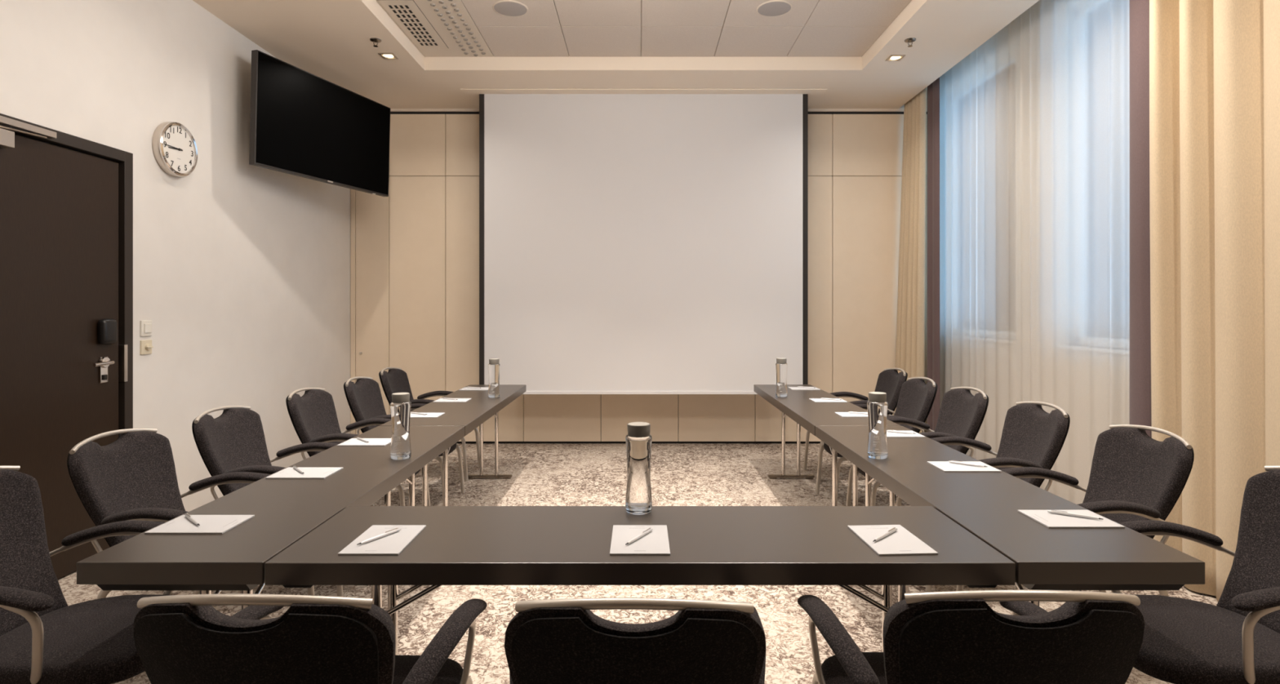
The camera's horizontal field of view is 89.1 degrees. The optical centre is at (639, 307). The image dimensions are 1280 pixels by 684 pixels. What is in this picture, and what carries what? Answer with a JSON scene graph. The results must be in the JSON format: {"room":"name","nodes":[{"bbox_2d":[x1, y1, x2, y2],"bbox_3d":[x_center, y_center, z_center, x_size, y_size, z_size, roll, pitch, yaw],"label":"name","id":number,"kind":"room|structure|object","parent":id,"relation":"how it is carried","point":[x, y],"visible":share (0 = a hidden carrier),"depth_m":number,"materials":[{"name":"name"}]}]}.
{"room":"conference room","nodes":[
{"label":"conference room","id":0,"kind":"room"},
{"bbox_2d":[0,0,350,511],"bbox_3d":[-3.115,-0.522,1.282,0.200,3.880,11.364,0,0,0],"label":"wall","id":1,"kind":"structure","parent":0,"point":[242,269],"depth_m":4.42,"materials":[{"name":"white paint"}]},
{"bbox_2d":[0,113,133,579],"bbox_3d":[-3.060,0.252,3.309,0.230,2.332,1.088,0,0,0],"label":"door","id":2,"kind":"structure","parent":1,"relation":"in","point":[66,200],"depth_m":3.40,"materials":[{"name":"black wood"}]},
{"bbox_2d":[140,320,151,336],"bbox_3d":[-3.006,0.125,3.963,0.017,0.096,0.086,0,0,0],"label":"light switch","id":3,"kind":"object","parent":1,"relation":"attached to","point":[145,326],"visible":1,"depth_m":3.95,"materials":[{"name":"white plastic"}]},
{"bbox_2d":[139,339,153,355],"bbox_3d":[-3.001,0.240,3.963,0.031,0.086,0.086,0,0,0],"label":"rotary dimmer","id":4,"kind":"object","parent":1,"relation":"attached to","point":[145,346],"visible":1,"depth_m":3.95,"materials":[{"name":"beige plastic"}]},
{"bbox_2d":[151,121,197,177],"bbox_3d":[-2.985,-1.019,4.185,0.060,0.344,0.344,0,0,0],"label":"wall clock","id":5,"kind":"object","parent":1,"relation":"attached to","point":[175,149],"visible":1,"depth_m":4.15,"materials":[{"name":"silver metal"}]},
{"bbox_2d":[248,49,390,196],"bbox_3d":[-2.744,-1.466,5.487,0.350,0.841,1.458,2,1,18],"label":"television","id":6,"kind":"object","parent":1,"relation":"attached to","point":[304,124],"visible":1,"depth_m":5.27,"materials":[{"name":"black plastic"}]},
{"bbox_2d":[192,0,1039,108],"bbox_3d":[0.022,-2.267,1.242,6.275,0.390,11.084,0,0,0],"label":"ceiling","id":7,"kind":"structure","parent":0,"point":[842,47],"depth_m":5.30,"materials":[{"name":"beige paint"}]},
{"bbox_2d":[369,37,381,47],"bbox_3d":[-2.045,-2.047,5.030,0.086,0.050,0.086,0,0,0],"label":"sprinkler","id":8,"kind":"object","parent":7,"relation":"attached to","point":[372,39],"visible":1,"depth_m":5.02,"materials":[{"name":"silver metal"}]},
{"bbox_2d":[377,53,398,58],"bbox_3d":[-2.067,-2.069,5.343,0.120,0.006,0.120,0,0,0],"label":"recessed light","id":9,"kind":"object","parent":7,"relation":"in","point":[389,55],"visible":1,"depth_m":5.34,"materials":[{"name":"silver metal"}]},
{"bbox_2d":[376,0,493,57],"bbox_3d":[-1.576,-2.190,4.136,0.604,0.024,3.061,0,0,0],"label":"ceiling vent","id":10,"kind":"object","parent":7,"relation":"in","point":[437,28],"visible":1,"depth_m":5.06,"materials":[{"name":"beige metal"}]},
{"bbox_2d":[377,0,448,48],"bbox_3d":[-1.738,-2.185,5.046,0.255,0.006,0.859,0,0,0],"label":"grille","id":11,"kind":"object","parent":10,"relation":"attached to","point":[409,15],"depth_m":4.99,"materials":[{"name":"beige metal"}]},
{"bbox_2d":[492,0,528,16],"bbox_3d":[-0.946,-2.182,4.750,0.256,0.010,0.256,0,0,0],"label":"ceiling speaker","id":12,"kind":"object","parent":7,"relation":"attached to","point":[504,7],"visible":1,"depth_m":4.73,"materials":[{"name":"grey plastic"}]},
{"bbox_2d":[460,88,827,394],"bbox_3d":[0.037,-0.618,6.225,3.475,2.908,0.150,0,0,0],"label":"projection screen","id":13,"kind":"object","parent":7,"relation":"hanging from","point":[632,241],"visible":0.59,"depth_m":6.28,"materials":[{"name":"white fabric"}]},
{"bbox_2d":[756,0,792,16],"bbox_3d":[0.981,-2.182,4.750,0.256,0.010,0.256,0,0,0],"label":"ceiling speaker","id":14,"kind":"object","parent":7,"relation":"attached to","point":[775,7],"visible":1,"depth_m":4.73,"materials":[{"name":"grey plastic"}]},
{"bbox_2d":[885,54,905,61],"bbox_3d":[2.114,-2.069,5.384,0.120,0.006,0.120,0,0,0],"label":"recessed light","id":15,"kind":"object","parent":7,"relation":"in","point":[893,57],"visible":1,"depth_m":5.38,"materials":[{"name":"silver metal"}]},
{"bbox_2d":[904,37,915,47],"bbox_3d":[2.090,-2.047,5.030,0.086,0.050,0.086,0,0,0],"label":"sprinkler","id":16,"kind":"object","parent":7,"relation":"attached to","point":[910,39],"visible":1,"depth_m":5.02,"materials":[{"name":"silver metal"}]},
{"bbox_2d":[894,87,926,432],"bbox_3d":[2.693,-0.468,6.509,0.163,3.748,0.458,0,0,0],"label":"curtain","id":17,"kind":"object","parent":7,"relation":"hanging from","point":[910,323],"visible":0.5,"depth_m":6.47,"materials":[{"name":"beige fabric"}]},
{"bbox_2d":[927,77,939,432],"bbox_3d":[2.774,-0.468,6.148,0.034,3.748,0.211,0,0,0],"label":"curtain","id":18,"kind":"object","parent":7,"relation":"hanging from","point":[933,89],"visible":0.65,"depth_m":6.10,"materials":[{"name":"brown fabric"}]},
{"bbox_2d":[939,0,1129,504],"bbox_3d":[2.901,-0.468,4.928,0.062,3.748,3.044,0,0,0],"label":"sheer curtain","id":19,"kind":"object","parent":7,"relation":"hanging from","point":[1034,121],"visible":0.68,"depth_m":4.66,"materials":[{"name":"white fabric"}]},
{"bbox_2d":[1128,0,1151,438],"bbox_3d":[2.774,-0.468,3.615,0.022,3.748,0.157,0,0,0],"label":"curtain","id":20,"kind":"object","parent":7,"relation":"hanging from","point":[1140,389],"visible":0.55,"depth_m":3.59,"materials":[{"name":"brown fabric"}]},
{"bbox_2d":[1149,0,1279,601],"bbox_3d":[2.777,-0.468,2.637,0.144,3.748,1.753,0,0,0],"label":"curtain","id":21,"kind":"object","parent":7,"relation":"hanging from","point":[1215,64],"visible":0.71,"depth_m":3.14,"materials":[{"name":"beige fabric"}]},
{"bbox_2d":[57,443,1217,683],"bbox_3d":[0.072,1.478,1.332,6.575,0.120,11.464,0,0,0],"label":"floor","id":22,"kind":"structure","parent":0,"point":[544,474],"depth_m":3.31,"materials":[{"name":"beige carpet"}]},
{"bbox_2d":[0,465,173,683],"bbox_3d":[-1.783,0.966,1.990,0.774,0.915,0.600,0,0,0],"label":"chair","id":23,"kind":"object","parent":22,"relation":"on","point":[44,639],"visible":0.83,"depth_m":2.00,"materials":[{"name":"grey fabric"}]},
{"bbox_2d":[66,428,315,599],"bbox_3d":[-1.816,0.966,2.660,0.774,0.915,0.600,0,0,0],"label":"chair","id":24,"kind":"object","parent":22,"relation":"on","point":[132,477],"visible":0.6,"depth_m":2.65,"materials":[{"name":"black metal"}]},
{"bbox_2d":[76,426,464,609],"bbox_3d":[-1.252,1.048,2.729,0.498,0.740,1.996,0,0,0],"label":"folding table","id":25,"kind":"object","parent":22,"relation":"on","point":[285,511],"visible":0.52,"depth_m":2.06,"materials":[{"name":"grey laminate"}]},
{"bbox_2d":[144,515,254,533],"bbox_3d":[-1.368,0.675,2.030,0.233,0.005,0.166,0,0,0],"label":"notepad","id":26,"kind":"object","parent":25,"relation":"on","point":[209,524],"visible":1,"depth_m":2.01,"materials":[{"name":"grey paper"}]},
{"bbox_2d":[185,513,199,525],"bbox_3d":[-1.409,0.667,2.047,0.149,0.012,0.010,0,0,42],"label":"pen","id":27,"kind":"object","parent":26,"relation":"on","point":[188,516],"visible":1,"depth_m":2.04,"materials":[{"name":"white metal"}]},
{"bbox_2d":[265,467,342,479],"bbox_3d":[-1.368,0.675,2.660,0.233,0.005,0.166,0,0,0],"label":"notepad","id":28,"kind":"object","parent":25,"relation":"on","point":[288,473],"visible":1,"depth_m":2.63,"materials":[{"name":"grey paper"}]},
{"bbox_2d":[293,465,303,473],"bbox_3d":[-1.405,0.667,2.676,0.010,0.012,0.149,0,0,-42],"label":"pen","id":29,"kind":"object","parent":28,"relation":"on","point":[295,467],"visible":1,"depth_m":2.67,"materials":[{"name":"white metal"}]},
{"bbox_2d":[337,438,391,445],"bbox_3d":[-1.368,0.675,3.270,0.233,0.005,0.166,0,0,0],"label":"notepad","id":30,"kind":"object","parent":25,"relation":"on","point":[353,442],"visible":0.93,"depth_m":3.25,"materials":[{"name":"grey paper"}]},
{"bbox_2d":[356,436,368,442],"bbox_3d":[-1.401,0.667,3.287,0.010,0.012,0.149,0,0,-44],"label":"pen","id":31,"kind":"object","parent":30,"relation":"on","point":[357,437],"visible":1,"depth_m":3.28,"materials":[{"name":"white metal"}]},
{"bbox_2d":[390,392,411,460],"bbox_3d":[-1.078,0.532,2.930,0.089,0.292,0.089,0,0,-9],"label":"water bottle","id":32,"kind":"object","parent":25,"relation":"on","point":[400,406],"visible":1,"depth_m":2.90,"materials":[{"name":"grey"}]},
{"bbox_2d":[191,405,374,596],"bbox_3d":[-1.793,0.966,3.310,0.774,0.915,0.600,0,0,0],"label":"chair","id":33,"kind":"object","parent":22,"relation":"on","point":[234,441],"visible":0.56,"depth_m":3.30,"materials":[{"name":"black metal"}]},
{"bbox_2d":[133,593,487,683],"bbox_3d":[-0.702,0.966,1.518,0.600,0.915,0.774,0,0,1],"label":"chair","id":34,"kind":"object","parent":22,"relation":"on","point":[180,639],"visible":1,"depth_m":1.17,"materials":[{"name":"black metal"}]},
{"bbox_2d":[285,387,430,506],"bbox_3d":[-1.768,0.966,4.090,0.774,0.915,0.600,0,0,0],"label":"chair","id":35,"kind":"object","parent":22,"relation":"on","point":[313,415],"visible":0.47,"depth_m":4.08,"materials":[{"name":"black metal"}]},
{"bbox_2d":[343,376,465,493],"bbox_3d":[-1.728,0.966,4.760,0.774,0.915,0.600,0,0,0],"label":"chair","id":36,"kind":"object","parent":22,"relation":"on","point":[364,397],"visible":0.48,"depth_m":4.77,"materials":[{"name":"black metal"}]},
{"bbox_2d":[378,367,479,481],"bbox_3d":[-1.788,0.966,5.530,0.774,0.915,0.600,0,0,0],"label":"chair","id":37,"kind":"object","parent":22,"relation":"on","point":[396,380],"visible":0.39,"depth_m":5.55,"materials":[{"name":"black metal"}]},
{"bbox_2d":[379,384,525,506],"bbox_3d":[-1.252,1.048,4.733,0.498,0.740,1.996,0,0,0],"label":"folding table","id":38,"kind":"object","parent":22,"relation":"on","point":[472,414],"visible":0.52,"depth_m":4.48,"materials":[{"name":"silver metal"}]},
{"bbox_2d":[410,413,444,417],"bbox_3d":[-1.368,0.675,4.090,0.233,0.005,0.166,0,0,0],"label":"notepad","id":39,"kind":"object","parent":38,"relation":"on","point":[428,415],"visible":0.8,"depth_m":4.05,"materials":[{"name":"grey paper"}]},
{"bbox_2d":[410,411,426,414],"bbox_3d":[-1.396,0.667,4.107,0.149,0.012,0.010,0,0,30],"label":"pen","id":40,"kind":"object","parent":39,"relation":"on","point":[412,412],"visible":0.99,"depth_m":4.11,"materials":[{"name":"white metal"}]},
{"bbox_2d":[433,398,471,402],"bbox_3d":[-1.368,0.675,4.750,0.233,0.005,0.166,0,0,0],"label":"notepad","id":41,"kind":"object","parent":38,"relation":"on","point":[440,400],"visible":1,"depth_m":4.72,"materials":[{"name":"grey paper"}]},
{"bbox_2d":[442,397,457,399],"bbox_3d":[-1.392,0.667,4.767,0.149,0.012,0.010,0,0,28],"label":"pen","id":42,"kind":"object","parent":41,"relation":"on","point":[442,397],"visible":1,"depth_m":4.76,"materials":[{"name":"white metal"}]},
{"bbox_2d":[459,386,488,390],"bbox_3d":[-1.368,0.675,5.420,0.233,0.005,0.166,0,0,0],"label":"notepad","id":43,"kind":"object","parent":38,"relation":"on","point":[464,388],"visible":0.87,"depth_m":5.39,"materials":[{"name":"grey paper"}]},
{"bbox_2d":[488,358,500,398],"bbox_3d":[-1.104,0.532,4.920,0.089,0.292,0.089,0,0,-11],"label":"water bottle","id":44,"kind":"object","parent":38,"relation":"on","point":[494,392],"visible":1,"depth_m":4.88,"materials":[{"name":"grey"}]},
{"bbox_2d":[504,597,765,683],"bbox_3d":[-0.005,0.966,1.502,0.600,0.915,0.774,0,0,1],"label":"chair","id":45,"kind":"object","parent":22,"relation":"on","point":[548,641],"visible":1,"depth_m":1.14,"materials":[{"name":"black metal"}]},
{"bbox_2d":[264,506,1015,655],"bbox_3d":[0.000,1.048,1.976,1.996,0.740,0.498,0,0,0],"label":"folding table","id":46,"kind":"object","parent":22,"relation":"on","point":[458,545],"visible":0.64,"depth_m":1.81,"materials":[{"name":"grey laminate"}]},
{"bbox_2d":[337,524,426,555],"bbox_3d":[-0.745,0.675,1.897,0.166,0.005,0.233,0,0,0],"label":"notepad","id":47,"kind":"object","parent":46,"relation":"on","point":[393,544],"visible":0.94,"depth_m":1.87,"materials":[{"name":"grey paper"}]},
{"bbox_2d":[356,528,400,545],"bbox_3d":[-0.760,0.667,1.897,0.010,0.012,0.149,0,0,30],"label":"pen","id":48,"kind":"object","parent":47,"relation":"on","point":[396,530],"visible":1,"depth_m":1.90,"materials":[{"name":"white metal"}]},
{"bbox_2d":[625,422,652,515],"bbox_3d":[-0.004,0.532,2.165,0.089,0.292,0.089,0,0,31],"label":"water bottle","id":49,"kind":"object","parent":46,"relation":"on","point":[638,439],"visible":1,"depth_m":2.13,"materials":[{"name":"clear glass"}]},
{"bbox_2d":[609,524,670,555],"bbox_3d":[0.000,0.675,1.897,0.166,0.005,0.233,0,0,0],"label":"notepad","id":50,"kind":"object","parent":46,"relation":"on","point":[655,542],"visible":0.98,"depth_m":1.88,"materials":[{"name":"grey paper"}]},
{"bbox_2d":[625,528,653,545],"bbox_3d":[-0.002,0.667,1.897,0.010,0.012,0.149,0,0,31],"label":"pen","id":51,"kind":"object","parent":50,"relation":"on","point":[646,531],"visible":1,"depth_m":1.90,"materials":[{"name":"white metal"}]},
{"bbox_2d":[847,524,937,555],"bbox_3d":[0.730,0.675,1.897,0.166,0.005,0.233,0,0,-3],"label":"notepad","id":52,"kind":"object","parent":46,"relation":"on","point":[900,542],"visible":1,"depth_m":1.87,"materials":[{"name":"grey paper"}]},
{"bbox_2d":[872,527,897,542],"bbox_3d":[0.721,0.667,1.911,0.149,0.012,0.010,0,0,-44],"label":"pen","id":53,"kind":"object","parent":52,"relation":"on","point":[893,530],"visible":1,"depth_m":1.91,"materials":[{"name":"white metal"}]},
{"bbox_2d":[753,384,901,506],"bbox_3d":[1.252,1.046,4.729,0.498,0.740,1.996,0,0,0],"label":"folding table","id":54,"kind":"object","parent":22,"relation":"on","point":[807,414],"visible":0.54,"depth_m":4.40,"materials":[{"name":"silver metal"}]},
{"bbox_2d":[775,358,787,397],"bbox_3d":[1.077,0.531,4.950,0.089,0.292,0.089,0,0,11],"label":"water bottle","id":55,"kind":"object","parent":54,"relation":"on","point":[781,366],"visible":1,"depth_m":4.92,"materials":[{"name":"grey"}]},
{"bbox_2d":[787,386,820,390],"bbox_3d":[1.368,0.674,5.430,0.233,0.005,0.166,0,0,0],"label":"notepad","id":56,"kind":"object","parent":54,"relation":"on","point":[790,388],"visible":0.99,"depth_m":5.38,"materials":[{"name":"grey paper"}]},
{"bbox_2d":[808,398,847,402],"bbox_3d":[1.368,0.674,4.730,0.233,0.005,0.166,0,0,0],"label":"notepad","id":57,"kind":"object","parent":54,"relation":"on","point":[815,400],"visible":0.98,"depth_m":4.71,"materials":[{"name":"grey paper"}]},
{"bbox_2d":[820,397,840,399],"bbox_3d":[1.394,0.665,4.741,0.149,0.012,0.010,0,0,28],"label":"pen","id":58,"kind":"object","parent":57,"relation":"on","point":[822,397],"visible":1,"depth_m":4.74,"materials":[{"name":"white metal"}]},
{"bbox_2d":[834,412,867,417],"bbox_3d":[1.368,0.674,4.100,0.233,0.005,0.166,0,0,0],"label":"notepad","id":59,"kind":"object","parent":54,"relation":"on","point":[841,414],"visible":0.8,"depth_m":4.07,"materials":[{"name":"grey paper"}]},
{"bbox_2d":[848,411,867,414],"bbox_3d":[1.394,0.665,4.111,0.149,0.012,0.010,0,0,28],"label":"pen","id":60,"kind":"object","parent":59,"relation":"on","point":[855,412],"visible":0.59,"depth_m":4.12,"materials":[{"name":"white metal"}]},
{"bbox_2d":[803,368,907,484],"bbox_3d":[1.813,0.966,5.460,0.774,0.915,0.600,0,0,0],"label":"chair","id":61,"kind":"object","parent":22,"relation":"on","point":[890,382],"visible":0.44,"depth_m":5.51,"materials":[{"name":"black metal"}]},
{"bbox_2d":[815,377,937,494],"bbox_3d":[1.722,0.966,4.730,0.774,0.915,0.600,0,0,0],"label":"chair","id":62,"kind":"object","parent":22,"relation":"on","point":[916,399],"visible":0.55,"depth_m":4.75,"materials":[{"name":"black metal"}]},
{"bbox_2d":[845,386,988,506],"bbox_3d":[1.758,0.966,4.130,0.774,0.915,0.600,0,0,0],"label":"chair","id":63,"kind":"object","parent":22,"relation":"on","point":[962,413],"visible":0.56,"depth_m":4.14,"materials":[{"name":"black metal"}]},
{"bbox_2d":[797,590,1144,683],"bbox_3d":[0.714,0.966,1.534,0.600,0.915,0.774,0,0,1],"label":"chair","id":64,"kind":"object","parent":22,"relation":"on","point":[950,637],"visible":1,"depth_m":1.18,"materials":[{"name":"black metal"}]},
{"bbox_2d":[895,401,1070,591],"bbox_3d":[1.813,0.966,3.470,0.774,0.915,0.600,0,0,0],"label":"chair","id":65,"kind":"object","parent":22,"relation":"on","point":[1032,436],"visible":0.56,"depth_m":3.46,"materials":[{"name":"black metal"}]},
{"bbox_2d":[815,426,1204,606],"bbox_3d":[1.252,1.045,2.723,0.498,0.740,1.996,0,0,0],"label":"folding table","id":66,"kind":"object","parent":22,"relation":"on","point":[986,504],"visible":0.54,"depth_m":2.02,"materials":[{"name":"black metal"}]},
{"bbox_2d":[866,391,888,459],"bbox_3d":[1.070,0.529,2.930,0.089,0.292,0.089,0,0,17],"label":"water bottle","id":67,"kind":"object","parent":66,"relation":"on","point":[877,404],"visible":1,"depth_m":2.90,"materials":[{"name":"grey"}]},
{"bbox_2d":[886,431,925,437],"bbox_3d":[1.368,0.672,3.465,0.233,0.005,0.166,0,0,0],"label":"notepad","id":68,"kind":"object","parent":66,"relation":"on","point":[889,434],"visible":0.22,"depth_m":3.41,"materials":[{"name":"grey paper"}]},
{"bbox_2d":[886,430,915,433],"bbox_3d":[1.394,0.664,3.476,0.149,0.012,0.010,0,0,28],"label":"pen","id":69,"kind":"object","parent":68,"relation":"on","point":[891,431],"visible":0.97,"depth_m":3.48,"materials":[{"name":"white metal"}]},
{"bbox_2d":[927,461,1001,471],"bbox_3d":[1.368,0.672,2.753,0.233,0.005,0.166,0,0,0],"label":"notepad","id":70,"kind":"object","parent":66,"relation":"on","point":[945,466],"visible":0.98,"depth_m":2.73,"materials":[{"name":"grey paper"}]},
{"bbox_2d":[948,460,987,466],"bbox_3d":[1.394,0.664,2.764,0.149,0.012,0.010,0,0,38],"label":"pen","id":71,"kind":"object","parent":70,"relation":"on","point":[951,461],"visible":1,"depth_m":2.76,"materials":[{"name":"white metal"}]},
{"bbox_2d":[1017,510,1124,528],"bbox_3d":[1.368,0.672,2.073,0.233,0.005,0.166,0,0,0],"label":"notepad","id":72,"kind":"object","parent":66,"relation":"on","point":[1049,520],"visible":0.98,"depth_m":2.05,"materials":[{"name":"grey paper"}]},
{"bbox_2d":[1047,509,1103,519],"bbox_3d":[1.394,0.664,2.084,0.149,0.012,0.010,0,0,32],"label":"pen","id":73,"kind":"object","parent":72,"relation":"on","point":[1056,512],"visible":1,"depth_m":2.08,"materials":[{"name":"white metal"}]},
{"bbox_2d":[955,424,1194,615],"bbox_3d":[1.822,0.966,2.750,0.774,0.915,0.600,0,0,0],"label":"chair","id":74,"kind":"object","parent":22,"relation":"on","point":[1135,476],"visible":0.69,"depth_m":2.73,"materials":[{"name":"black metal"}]},
{"bbox_2d":[1111,465,1279,683],"bbox_3d":[1.798,0.966,1.990,0.774,0.915,0.600,0,0,0],"label":"chair","id":75,"kind":"object","parent":22,"relation":"on","point":[1236,640],"visible":0.82,"depth_m":1.99,"materials":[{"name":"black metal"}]},
{"bbox_2d":[350,86,927,443],"bbox_3d":[0.072,-0.522,6.883,6.575,3.880,0.262,0,0,0],"label":"wall","id":76,"kind":"structure","parent":0,"point":[415,249],"depth_m":6.76,"materials":[{"name":"beige wood"}]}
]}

